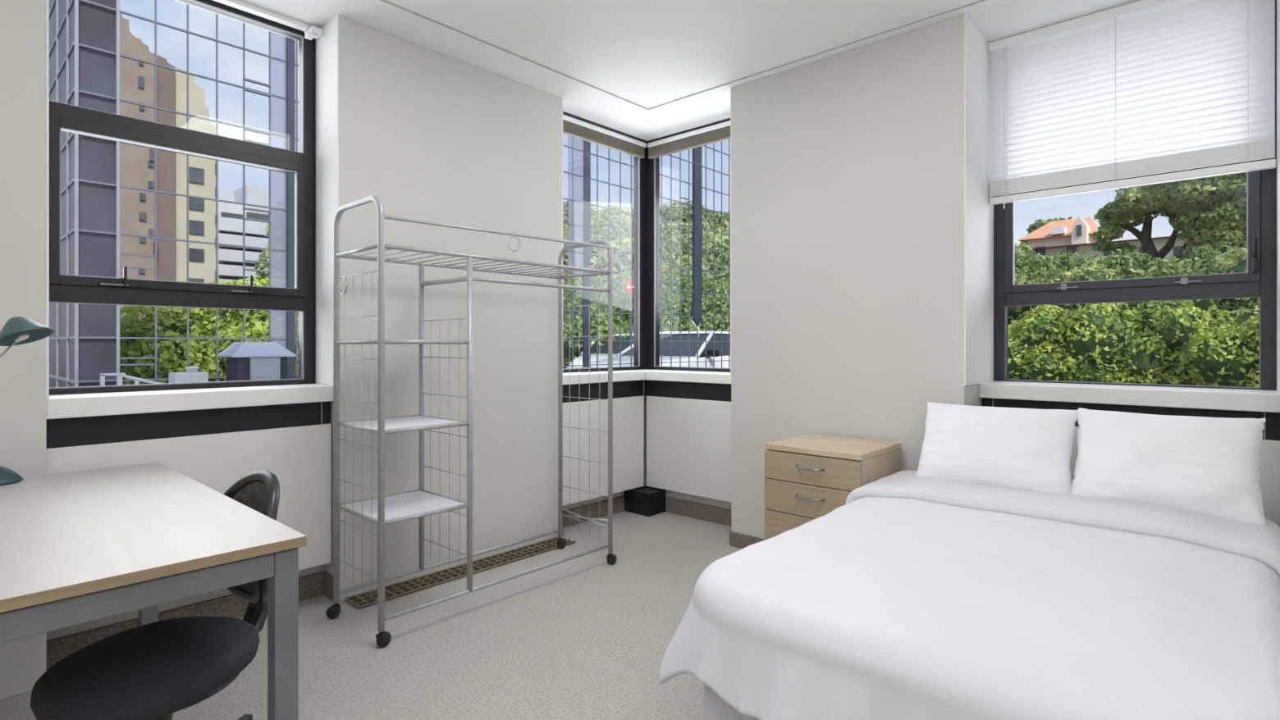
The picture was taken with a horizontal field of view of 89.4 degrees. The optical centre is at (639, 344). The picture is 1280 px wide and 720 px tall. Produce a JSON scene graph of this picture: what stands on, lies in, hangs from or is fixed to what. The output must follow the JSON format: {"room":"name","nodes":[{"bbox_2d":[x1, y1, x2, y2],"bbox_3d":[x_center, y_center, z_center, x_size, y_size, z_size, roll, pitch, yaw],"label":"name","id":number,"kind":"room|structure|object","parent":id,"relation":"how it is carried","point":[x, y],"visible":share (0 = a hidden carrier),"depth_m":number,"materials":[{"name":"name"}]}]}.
{"room":"bedroom","nodes":[
{"label":"bedroom","id":0,"kind":"room"},
{"bbox_2d":[0,0,624,700],"bbox_3d":[-1.963,-0.160,2.475,0.370,2.620,6.450,0,0,42],"label":"wall","id":1,"kind":"structure","parent":0,"point":[437,137],"depth_m":3.18,"materials":[{"name":"paint"}]},
{"bbox_2d":[46,401,329,448],"bbox_3d":[-1.740,0.307,2.587,0.052,0.101,0.954,0,0,42],"label":"trim","id":2,"kind":"structure","parent":1,"relation":"attached to","point":[85,431],"depth_m":2.50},
{"bbox_2d":[46,424,331,632],"bbox_3d":[-1.720,0.671,2.569,0.025,0.627,0.954,0,0,42],"label":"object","id":3,"kind":"structure","parent":1,"relation":"attached to","point":[299,458],"depth_m":2.70,"materials":[{"name":"white paint"}]},
{"bbox_2d":[46,0,333,419],"bbox_3d":[-1.804,-0.608,2.633,0.295,1.723,0.988,0,0,42],"label":"window","id":4,"kind":"structure","parent":1,"relation":"in","point":[100,400],"depth_m":2.69,"materials":[{"name":"black metal"}]},
{"bbox_2d":[45,0,562,399],"bbox_3d":[-1.311,-0.643,3.095,0.230,1.654,2.288,0,0,42],"label":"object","id":5,"kind":"structure","parent":1,"relation":"attached to","point":[327,45],"depth_m":2.94,"materials":[{"name":"paint"}]},
{"bbox_2d":[46,495,624,670],"bbox_3d":[-0.993,1.097,3.391,0.145,0.105,3.151,0,0,42],"label":"baseboard","id":6,"kind":"structure","parent":1,"relation":"attached to","point":[321,583],"depth_m":2.66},
{"bbox_2d":[562,380,642,402],"bbox_3d":[-0.261,0.304,4.228,0.052,0.108,0.807,0,0,42],"label":"trim","id":7,"kind":"structure","parent":1,"relation":"attached to","point":[630,388],"depth_m":4.19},
{"bbox_2d":[562,396,643,506],"bbox_3d":[-0.248,0.671,4.204,0.025,0.627,0.789,0,0,42],"label":"trim","id":8,"kind":"structure","parent":1,"relation":"attached to","point":[628,412],"depth_m":4.18,"materials":[{"name":"white paint"}]},
{"bbox_2d":[562,111,648,158],"bbox_3d":[-0.281,-1.408,4.346,0.065,0.122,0.958,0,0,42],"label":"blind","id":9,"kind":"object","parent":1,"relation":"attached to","point":[573,125],"visible":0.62,"depth_m":4.35,"materials":[{"name":"beige fabric"}]},
{"bbox_2d":[562,147,667,384],"bbox_3d":[-0.240,-0.609,4.362,0.285,1.707,1.039,0,0,42],"label":"window","id":10,"kind":"structure","parent":1,"relation":"in","point":[637,372],"depth_m":4.76,"materials":[{"name":"black metal"}]},
{"bbox_2d":[0,511,742,719],"bbox_3d":[0.129,1.175,0.591,6.000,0.050,6.450,0,0,42],"label":"floor","id":11,"kind":"structure","parent":0,"point":[585,637],"depth_m":2.46,"materials":[{"name":"carpet"}]},
{"bbox_2d":[0,461,306,719],"bbox_3d":[-1.480,0.785,1.586,1.337,0.730,0.755,0,0,42],"label":"desk","id":12,"kind":"object","parent":11,"relation":"on","point":[77,547],"visible":0.87,"depth_m":1.39,"materials":[{"name":"laminate"}]},
{"bbox_2d":[0,316,54,486],"bbox_3d":[-1.930,0.168,1.948,0.320,0.504,0.135,0,0,11],"label":"desk lamp","id":13,"kind":"object","parent":12,"relation":"on","point":[17,331],"visible":1,"depth_m":1.93,"materials":[{"name":"teal metal"}]},
{"bbox_2d":[30,470,279,719],"bbox_3d":[-1.111,0.753,1.466,0.705,0.790,0.704,0,0,42],"label":"office chair","id":14,"kind":"object","parent":11,"relation":"on","point":[157,670],"visible":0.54,"depth_m":1.43,"materials":[{"name":"black fabric"}]},
{"bbox_2d":[345,589,377,609],"bbox_3d":[-1.213,1.143,2.889,0.169,0.013,0.157,0,0,42],"label":"floor vent","id":15,"kind":"object","parent":11,"relation":"in","point":[363,601],"depth_m":2.89,"materials":[{"name":"gold metal"}]},
{"bbox_2d":[384,563,466,601],"bbox_3d":[-1.015,1.143,3.109,0.170,0.013,0.513,0,0,42],"label":"floor vent","id":16,"kind":"object","parent":11,"relation":"in","point":[428,581],"depth_m":3.10,"materials":[{"name":"gold metal"}]},
{"bbox_2d":[325,195,617,647],"bbox_3d":[-0.718,0.286,3.049,0.451,1.727,1.312,0,0,42],"label":"clothes rack","id":17,"kind":"object","parent":11,"relation":"on","point":[382,510],"visible":1,"depth_m":2.73,"materials":[{"name":"silver metal"}]},
{"bbox_2d":[342,416,461,429],"bbox_3d":[-0.997,0.334,2.729,0.379,0.008,0.366,0,0,42],"label":"shelf","id":18,"kind":"object","parent":17,"relation":"attached to","point":[402,422],"depth_m":2.70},
{"bbox_2d":[340,490,463,521],"bbox_3d":[-0.997,0.680,2.729,0.379,0.008,0.366,0,0,42],"label":"shelf","id":19,"kind":"object","parent":17,"relation":"attached to","point":[412,505],"depth_m":2.70,"materials":[{"name":"white metal"}]},
{"bbox_2d":[354,248,589,276],"bbox_3d":[-0.715,-0.377,3.043,0.395,0.006,1.095,0,0,42],"label":"wire shelf","id":20,"kind":"object","parent":17,"relation":"attached to","point":[469,257],"depth_m":2.98,"materials":[{"name":"silver metal"}]},
{"bbox_2d":[472,536,575,575],"bbox_3d":[-0.650,1.143,3.513,0.170,0.013,0.708,0,0,42],"label":"floor vent","id":21,"kind":"object","parent":11,"relation":"in","point":[481,565],"depth_m":3.50,"materials":[{"name":"gold metal"}]},
{"bbox_2d":[704,685,758,719],"bbox_3d":[1.122,0.887,1.974,1.095,0.526,1.735,0,0,42],"label":"bed","id":22,"kind":"object","parent":11,"relation":"on","point":[715,708],"visible":0.02,"depth_m":1.66,"materials":[{"name":"fabric"}]},
{"bbox_2d":[658,470,1279,719],"bbox_3d":[1.045,0.714,1.884,1.359,0.344,1.758,0,0,42],"label":"duvet","id":23,"kind":"object","parent":22,"relation":"on","point":[915,597],"visible":0.92,"depth_m":1.49,"materials":[{"name":"white fabric"}]},
{"bbox_2d":[915,402,1077,493],"bbox_3d":[1.443,0.429,2.647,0.574,0.344,0.252,0,0,40],"label":"pillow","id":24,"kind":"object","parent":23,"relation":"on","point":[1030,450],"visible":0.89,"depth_m":2.57,"materials":[{"name":"white fabric"}]},
{"bbox_2d":[1069,407,1265,525],"bbox_3d":[1.846,0.422,2.289,0.538,0.346,0.269,0,0,42],"label":"pillow","id":25,"kind":"object","parent":23,"relation":"on","point":[1209,466],"visible":0.95,"depth_m":2.21,"materials":[{"name":"white fabric"}]},
{"bbox_2d":[764,434,901,540],"bbox_3d":[0.890,0.805,3.001,0.460,0.690,0.489,0,0,42],"label":"drawers","id":26,"kind":"object","parent":11,"relation":"on","point":[809,477],"visible":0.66,"depth_m":2.88,"materials":[{"name":"brown wood"}]},
{"bbox_2d":[176,0,1138,147],"bbox_3d":[0.121,-1.550,0.598,6.020,0.160,6.450,0,0,42],"label":"ceiling","id":27,"kind":"structure","parent":0,"point":[646,53],"depth_m":3.05,"materials":[{"name":"paint"}]},
{"bbox_2d":[642,14,994,539],"bbox_3d":[2.151,-0.160,2.672,5.780,2.620,0.650,0,0,42],"label":"wall","id":28,"kind":"structure","parent":0,"point":[848,167],"depth_m":3.23,"materials":[{"name":"paint"}]},
{"bbox_2d":[643,380,644,486],"bbox_3d":[0.026,0.618,4.486,0.004,0.735,0.004,0,0,42],"label":"trim","id":29,"kind":"structure","parent":28,"relation":"attached to","point":[643,381],"depth_m":4.49,"materials":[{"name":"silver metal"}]},
{"bbox_2d":[624,380,666,516],"bbox_3d":[0.035,0.700,4.451,0.226,0.900,0.180,0,0,42],"label":"box","id":30,"kind":"object","parent":28,"relation":"attached to","point":[645,500],"depth_m":4.39,"materials":[{"name":"black plastic"}]},
{"bbox_2d":[383,0,982,109],"bbox_3d":[0.121,-1.498,0.190,5.275,0.044,5.645,0,0,42],"label":"trim","id":31,"kind":"structure","parent":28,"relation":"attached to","point":[383,0],"depth_m":3.23,"materials":[{"name":"white paint"}]},
{"bbox_2d":[644,147,731,383],"bbox_3d":[0.359,-0.609,4.381,1.149,1.707,0.330,0,0,42],"label":"window","id":32,"kind":"structure","parent":28,"relation":"in","point":[683,374],"depth_m":4.77,"materials":[{"name":"black metal"}]},
{"bbox_2d":[644,379,731,402],"bbox_3d":[0.382,0.304,4.229,0.907,0.108,0.045,0,0,42],"label":"trim","id":33,"kind":"structure","parent":28,"relation":"attached to","point":[692,390],"depth_m":4.25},
{"bbox_2d":[646,396,731,502],"bbox_3d":[0.379,0.671,4.207,0.882,0.627,0.022,0,0,42],"label":"trim","id":34,"kind":"structure","parent":28,"relation":"attached to","point":[688,441],"depth_m":4.24,"materials":[{"name":"white paint"}]},
{"bbox_2d":[647,118,730,159],"bbox_3d":[0.443,-1.408,4.362,0.990,0.122,0.065,0,0,42],"label":"blind","id":35,"kind":"object","parent":28,"relation":"attached to","point":[718,131],"visible":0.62,"depth_m":4.42,"materials":[{"name":"beige fabric"}]},
{"bbox_2d":[665,496,764,548],"bbox_3d":[1.103,1.097,3.392,3.231,0.105,0.344,0,0,42],"label":"baseboard","id":36,"kind":"structure","parent":28,"relation":"attached to","point":[707,513],"depth_m":4.19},
{"bbox_2d":[320,398,1265,439],"bbox_3d":[0.493,0.306,2.922,3.804,0.103,0.532,0,0,7],"label":"trim","id":37,"kind":"structure","parent":28,"relation":"attached to","point":[993,399],"depth_m":2.89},
{"bbox_2d":[730,0,1279,393],"bbox_3d":[1.515,-0.643,3.124,2.262,1.654,0.470,0,0,42],"label":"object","id":38,"kind":"structure","parent":28,"relation":"attached to","point":[978,212],"depth_m":2.97,"materials":[{"name":"paint"}]},
{"bbox_2d":[978,0,1279,412],"bbox_3d":[2.087,-0.606,2.831,1.016,1.713,0.340,0,0,42],"label":"window","id":39,"kind":"structure","parent":28,"relation":"in","point":[1259,281],"depth_m":2.73,"materials":[{"name":"black metal"}]},
{"bbox_2d":[988,0,1275,209],"bbox_3d":[2.076,-1.059,2.821,1.001,0.818,0.050,0,0,42],"label":"blind","id":40,"kind":"object","parent":39,"relation":"attached to","point":[1139,93],"visible":1,"depth_m":2.78,"materials":[{"name":"white fabric"}]},
{"bbox_2d":[982,397,1279,440],"bbox_3d":[2.019,0.304,2.754,1.013,0.108,0.045,0,0,42],"label":"trim","id":41,"kind":"structure","parent":28,"relation":"attached to","point":[1272,420],"depth_m":2.65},
{"bbox_2d":[1069,426,1279,527],"bbox_3d":[2.002,0.671,2.736,1.013,0.627,0.025,0,0,42],"label":"trim","id":42,"kind":"structure","parent":28,"relation":"attached to","point":[1269,452],"depth_m":2.41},
{"label":"outside","id":43,"kind":"structure","parent":0,"visible":0},
{"bbox_3d":[-27.424,1.360,91.998,156.100,0.180,220.000,0,0,42],"label":"ground","id":44,"kind":"structure","parent":43,"visible":0},
{"bbox_2d":[49,0,119,388],"bbox_3d":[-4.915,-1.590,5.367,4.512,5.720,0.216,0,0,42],"label":"glass tower","id":45,"kind":"structure","parent":44,"relation":"on","point":[73,66],"depth_m":3.90,"materials":[{"name":"glass"}]},
{"bbox_2d":[119,9,175,331],"bbox_3d":[-22.270,-6.756,26.182,8.260,14.788,4.072,0,0,42],"label":"brick tower","id":46,"kind":"structure","parent":44,"relation":"on","point":[136,78],"depth_m":24.23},
{"bbox_2d":[119,305,224,384],"bbox_3d":[-5.655,0.401,7.919,1.932,1.983,1.750,0,0,-34],"label":"tree","id":47,"kind":"object","parent":44,"relation":"on","point":[170,352],"visible":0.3,"depth_m":7.38,"materials":[{"name":"green plant"}]},
{"bbox_2d":[174,65,219,311],"bbox_3d":[-20.237,-5.116,28.133,7.070,11.570,1.488,0,0,42],"label":"tower","id":48,"kind":"structure","parent":44,"relation":"on","point":[202,171],"depth_m":25.70,"materials":[{"name":"beige concrete"}]},
{"bbox_2d":[165,283,263,382],"bbox_3d":[-5.234,0.234,8.373,1.897,2.077,2.027,0,0,42],"label":"tree","id":49,"kind":"object","parent":44,"relation":"on","point":[226,314],"visible":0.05,"depth_m":7.78,"materials":[{"name":"green plant"}]},
{"bbox_2d":[209,275,269,286],"bbox_3d":[-5.514,0.113,9.453,2.347,2.317,2.506,0,0,19],"label":"tree","id":50,"kind":"object","parent":44,"relation":"on","point":[262,282],"visible":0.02,"depth_m":9.09,"materials":[{"name":"green plant"}]},
{"bbox_2d":[218,184,269,286],"bbox_3d":[-25.509,-4.148,39.738,8.900,10.251,3.076,0,0,42],"label":"building","id":51,"kind":"structure","parent":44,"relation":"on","point":[230,215],"depth_m":36.77,"materials":[{"name":"white concrete"}]},
{"bbox_2d":[198,309,298,381],"bbox_3d":[-4.454,0.214,8.539,2.296,2.117,2.094,0,0,-33],"label":"tree","id":52,"kind":"object","parent":44,"relation":"on","point":[259,325],"visible":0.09,"depth_m":7.65,"materials":[{"name":"green plant"}]},
{"bbox_2d":[251,213,269,287],"bbox_3d":[-11.046,-1.634,20.547,3.312,6.453,3.652,0,0,42],"label":"tree","id":53,"kind":"object","parent":44,"relation":"on","point":[264,254],"visible":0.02,"depth_m":19.98,"materials":[{"name":"green plant"}]},
{"bbox_2d":[78,0,730,383],"bbox_3d":[-0.746,-1.540,6.642,0.060,5.620,7.671,0,0,42],"label":"window grid","id":54,"kind":"object","parent":44,"relation":"on","point":[281,56],"visible":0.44,"depth_m":4.64,"materials":[{"name":"grey metal"}]},
{"bbox_2d":[562,265,598,290],"bbox_3d":[-4.220,-1.150,26.902,6.488,4.827,6.566,0,0,14],"label":"tree","id":55,"kind":"object","parent":44,"relation":"on","point":[576,278],"visible":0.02,"depth_m":26.30,"materials":[{"name":"green plant"}]},
{"bbox_2d":[562,275,624,317],"bbox_3d":[-1.342,-0.175,19.012,4.554,3.720,4.732,0,0,42],"label":"tree","id":56,"kind":"object","parent":44,"relation":"on","point":[567,294],"visible":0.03,"depth_m":17.96,"materials":[{"name":"green plant"}]},
{"bbox_2d":[562,295,633,369],"bbox_3d":[-1.716,0.242,15.021,4.404,2.815,3.539,0,0,30],"label":"tree","id":57,"kind":"object","parent":44,"relation":"on","point":[578,317],"visible":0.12,"depth_m":14.06,"materials":[{"name":"green plant"}]},
{"bbox_2d":[566,333,633,368],"bbox_3d":[-0.252,0.516,14.198,1.960,1.509,4.300,0,0,12],"label":"car","id":58,"kind":"object","parent":44,"relation":"on","point":[602,349],"visible":0.06,"depth_m":13.62,"materials":[{"name":"paint"}]},
{"bbox_2d":[577,348,582,353],"bbox_3d":[-1.230,0.140,13.834,0.200,0.120,0.120,0,0,12],"label":"mirror","id":59,"kind":"object","parent":58,"relation":"attached to","point":[579,350],"depth_m":13.78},
{"bbox_2d":[624,280,633,346],"bbox_3d":[-0.174,0.020,12.527,0.240,2.500,0.106,0,0,0],"label":"sign","id":60,"kind":"object","parent":44,"relation":"on","point":[627,288],"visible":0.48,"depth_m":12.49,"materials":[{"name":"metal"}]},
{"bbox_2d":[579,266,728,331],"bbox_3d":[0.715,-0.213,16.980,4.781,3.704,4.406,0,0,35],"label":"tree","id":61,"kind":"object","parent":44,"relation":"on","point":[675,285],"visible":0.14,"depth_m":15.89,"materials":[{"name":"green plant"}]},
{"bbox_2d":[581,330,728,370],"bbox_3d":[0.785,0.516,11.405,1.960,1.509,4.300,0,0,36],"label":"car","id":62,"kind":"object","parent":44,"relation":"on","point":[625,353],"visible":0.1,"depth_m":10.74,"materials":[{"name":"paint"}]},
{"bbox_2d":[706,349,718,356],"bbox_3d":[1.168,0.140,10.435,0.200,0.120,0.120,0,0,36],"label":"mirror","id":63,"kind":"object","parent":62,"relation":"attached to","point":[709,352],"depth_m":10.38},
{"bbox_2d":[659,293,728,331],"bbox_3d":[1.457,0.169,15.981,3.924,2.898,4.109,0,0,42],"label":"tree","id":64,"kind":"object","parent":44,"relation":"on","point":[675,320],"visible":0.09,"depth_m":15.00,"materials":[{"name":"green plant"}]},
{"bbox_2d":[685,277,728,314],"bbox_3d":[2.295,-0.081,16.986,4.645,3.495,4.218,0,0,35],"label":"tree","id":65,"kind":"object","parent":44,"relation":"on","point":[725,285],"visible":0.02,"depth_m":15.83,"materials":[{"name":"green plant"}]},
{"bbox_2d":[702,254,728,289],"bbox_3d":[4.135,-1.282,27.053,6.289,5.094,6.364,0,0,-10],"label":"tree","id":66,"kind":"object","parent":44,"relation":"on","point":[718,276],"visible":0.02,"depth_m":25.63,"materials":[{"name":"green plant"}]},
{"bbox_2d":[1018,215,1108,248],"bbox_3d":[20.472,-2.300,30.913,2.972,7.140,7.460,0,0,42],"label":"house","id":67,"kind":"structure","parent":44,"relation":"on","point":[1079,230],"depth_m":28.88,"materials":[{"name":"orange tile"}]},
{"bbox_2d":[1019,216,1109,249],"bbox_3d":[25.549,-3.232,38.979,4.827,9.004,3.873,0,0,42],"label":"tree","id":68,"kind":"object","parent":44,"relation":"on","point":[1036,225],"visible":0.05,"depth_m":39.24,"materials":[{"name":"green plant"}]},
{"bbox_3d":[-2.585,0.810,3.271,1.580,0.920,4.400,0,0,42],"label":"deck","id":69,"kind":"object","parent":44,"relation":"on","visible":0},
{"bbox_2d":[100,373,163,385],"bbox_3d":[-2.612,0.247,3.376,0.016,0.206,0.322,0,0,42],"label":"railing","id":70,"kind":"object","parent":69,"relation":"on","point":[120,376],"visible":0.41,"depth_m":3.32,"materials":[{"name":"grey metal"}]},
{"bbox_2d":[168,365,208,383],"bbox_3d":[-2.566,0.237,3.676,0.146,0.226,0.160,0,0,42],"label":"vent box","id":71,"kind":"object","parent":69,"relation":"on","point":[192,375],"visible":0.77,"depth_m":3.64,"materials":[{"name":"grey metal"}]},
{"bbox_2d":[168,371,208,383],"bbox_3d":[-2.566,0.255,3.676,0.146,0.190,0.160,0,0,42],"label":"vent","id":72,"kind":"object","parent":71,"relation":"attached to","point":[188,377],"depth_m":3.63,"materials":[{"name":"grey metal"}]},
{"bbox_2d":[217,342,296,381],"bbox_3d":[-2.456,0.168,4.146,0.300,0.365,0.364,0,0,42],"label":"cowl","id":73,"kind":"object","parent":69,"relation":"on","point":[245,361],"visible":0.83,"depth_m":4.05,"materials":[{"name":"grey metal"}]},
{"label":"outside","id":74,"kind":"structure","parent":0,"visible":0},
{"bbox_3d":[86.835,1.361,32.076,93.900,0.179,156.100,0,0,42],"label":"ground","id":75,"kind":"structure","parent":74,"visible":0},
{"bbox_2d":[1014,236,1188,264],"bbox_3d":[16.928,-1.167,23.109,5.833,4.874,6.000,0,0,42],"label":"hedge","id":76,"kind":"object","parent":75,"relation":"on","point":[1159,242],"visible":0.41,"depth_m":21.40,"materials":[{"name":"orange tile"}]},
{"bbox_2d":[1014,242,1243,283],"bbox_3d":[7.399,-0.054,9.981,7.321,3.318,2.019,0,0,42],"label":"hedge","id":77,"kind":"object","parent":75,"relation":"on","point":[1037,262],"visible":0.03,"depth_m":10.05,"materials":[{"name":"green plant"}]},
{"bbox_2d":[1008,300,1259,388],"bbox_3d":[4.261,0.587,5.487,4.356,2.091,1.576,0,0,39],"label":"hedge","id":78,"kind":"object","parent":75,"relation":"on","point":[1167,344],"visible":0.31,"depth_m":5.21,"materials":[{"name":"green plant"}]},
{"bbox_2d":[1008,242,1259,333],"bbox_3d":[5.280,0.299,6.828,5.232,2.637,1.716,0,0,42],"label":"hedge","id":79,"kind":"object","parent":75,"relation":"on","point":[1241,309],"visible":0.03,"depth_m":6.37,"materials":[{"name":"green plant"}]},
{"bbox_2d":[1090,172,1247,264],"bbox_3d":[8.818,-0.990,10.034,2.248,4.520,3.073,0,0,-36],"label":"tree","id":80,"kind":"object","parent":75,"relation":"on","point":[1212,210],"visible":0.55,"depth_m":9.80,"materials":[{"name":"green plant"}]},
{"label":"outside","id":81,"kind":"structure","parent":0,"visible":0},
{"bbox_3d":[0.350,-4.778,64.987,67.812,12.257,72.572,0,0,42],"label":"hill","id":82,"kind":"object","parent":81,"visible":0},
{"bbox_2d":[562,217,567,240],"bbox_3d":[-5.807,-3.947,37.477,7.860,6.817,8.115,0,0,9],"label":"tree","id":83,"kind":"object","parent":82,"relation":"on","point":[565,231],"visible":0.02,"depth_m":35.73,"materials":[{"name":"green plant"}]},
{"bbox_2d":[562,214,599,221],"bbox_3d":[-5.547,-9.380,63.467,8.551,6.521,8.828,0,0,-35],"label":"tree","id":84,"kind":"object","parent":82,"relation":"on","point":[565,218],"visible":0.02,"depth_m":60.94,"materials":[{"name":"green plant"}]},
{"bbox_2d":[562,200,602,218],"bbox_3d":[-7.073,-11.157,68.607,9.087,8.002,9.196,0,0,-34],"label":"tree","id":85,"kind":"object","parent":82,"relation":"on","point":[593,212],"visible":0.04,"depth_m":66.24,"materials":[{"name":"green plant"}]},
{"bbox_2d":[562,233,630,287],"bbox_3d":[-2.297,-2.541,32.234,7.396,5.709,7.164,0,0,28],"label":"tree","id":86,"kind":"object","parent":82,"relation":"on","point":[602,261],"visible":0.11,"depth_m":29.27,"materials":[{"name":"green plant"}]},
{"bbox_2d":[563,217,632,241],"bbox_3d":[-4.133,-6.002,47.935,8.386,6.520,8.616,0,0,-31],"label":"tree","id":87,"kind":"object","parent":82,"relation":"on","point":[605,234],"visible":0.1,"depth_m":46.04,"materials":[{"name":"green plant"}]},
{"bbox_2d":[598,204,633,217],"bbox_3d":[-2.198,-11.202,68.415,8.831,7.015,8.595,0,0,44],"label":"tree","id":88,"kind":"object","parent":82,"relation":"on","point":[605,211],"visible":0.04,"depth_m":66.24,"materials":[{"name":"green plant"}]},
{"bbox_2d":[590,211,670,237],"bbox_3d":[-1.664,-7.428,52.919,8.512,6.638,8.789,0,0,33],"label":"tree","id":89,"kind":"object","parent":82,"relation":"on","point":[614,220],"visible":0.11,"depth_m":50.00,"materials":[{"name":"green plant"}]},
{"bbox_2d":[609,228,711,270],"bbox_3d":[0.701,-2.652,32.161,7.602,5.847,7.692,0,0,-25],"label":"tree","id":90,"kind":"object","parent":82,"relation":"on","point":[625,246],"visible":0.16,"depth_m":29.61,"materials":[{"name":"green plant"}]},
{"bbox_2d":[616,255,724,288],"bbox_3d":[1.127,-1.230,26.969,5.669,4.918,5.490,0,0,-30],"label":"tree","id":91,"kind":"object","parent":82,"relation":"on","point":[710,266],"visible":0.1,"depth_m":25.64,"materials":[{"name":"green plant"}]},
{"bbox_2d":[662,229,679,236],"bbox_3d":[1.650,-6.790,53.110,6.810,5.417,6.891,0,0,35],"label":"tree","id":92,"kind":"object","parent":82,"relation":"on","point":[669,232],"visible":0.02,"depth_m":51.72,"materials":[{"name":"green plant"}]},
{"bbox_2d":[662,222,691,233],"bbox_3d":[2.371,-8.087,58.310,8.145,5.784,7.927,0,0,-34],"label":"tree","id":93,"kind":"object","parent":82,"relation":"on","point":[677,226],"visible":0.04,"depth_m":56.23,"materials":[{"name":"green plant"}]},
{"bbox_2d":[659,201,717,223],"bbox_3d":[5.063,-12.440,73.742,9.059,7.711,9.308,0,0,29],"label":"tree","id":94,"kind":"object","parent":82,"relation":"on","point":[665,209],"visible":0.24,"depth_m":70.90,"materials":[{"name":"green plant"}]},
{"bbox_2d":[667,227,713,242],"bbox_3d":[4.539,-5.631,47.895,8.028,5.865,8.248,0,0,-18],"label":"tree","id":95,"kind":"object","parent":82,"relation":"on","point":[683,235],"visible":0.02,"depth_m":45.23,"materials":[{"name":"green plant"}]},
{"bbox_2d":[668,219,721,230],"bbox_3d":[5.301,-9.134,63.480,8.288,6.106,8.556,0,0,-3],"label":"tree","id":96,"kind":"object","parent":82,"relation":"on","point":[711,221],"visible":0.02,"depth_m":61.56,"materials":[{"name":"green plant"}]},
{"bbox_2d":[681,228,728,266],"bbox_3d":[4.641,-2.707,32.142,7.067,6.214,7.261,0,0,-4],"label":"tree","id":97,"kind":"object","parent":82,"relation":"on","point":[709,237],"visible":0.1,"depth_m":30.20,"materials":[{"name":"green plant"}]},
{"bbox_2d":[702,210,728,228],"bbox_3d":[9.148,-10.475,68.629,8.104,7.132,8.327,0,0,4],"label":"tree","id":98,"kind":"object","parent":82,"relation":"on","point":[717,217],"visible":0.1,"depth_m":66.14,"materials":[{"name":"green plant"}]},
{"bbox_2d":[702,219,728,241],"bbox_3d":[6.649,-3.986,37.534,8.062,6.876,7.966,0,0,-29],"label":"tree","id":99,"kind":"object","parent":82,"relation":"on","point":[725,226],"visible":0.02,"depth_m":36.55,"materials":[{"name":"green plant"}]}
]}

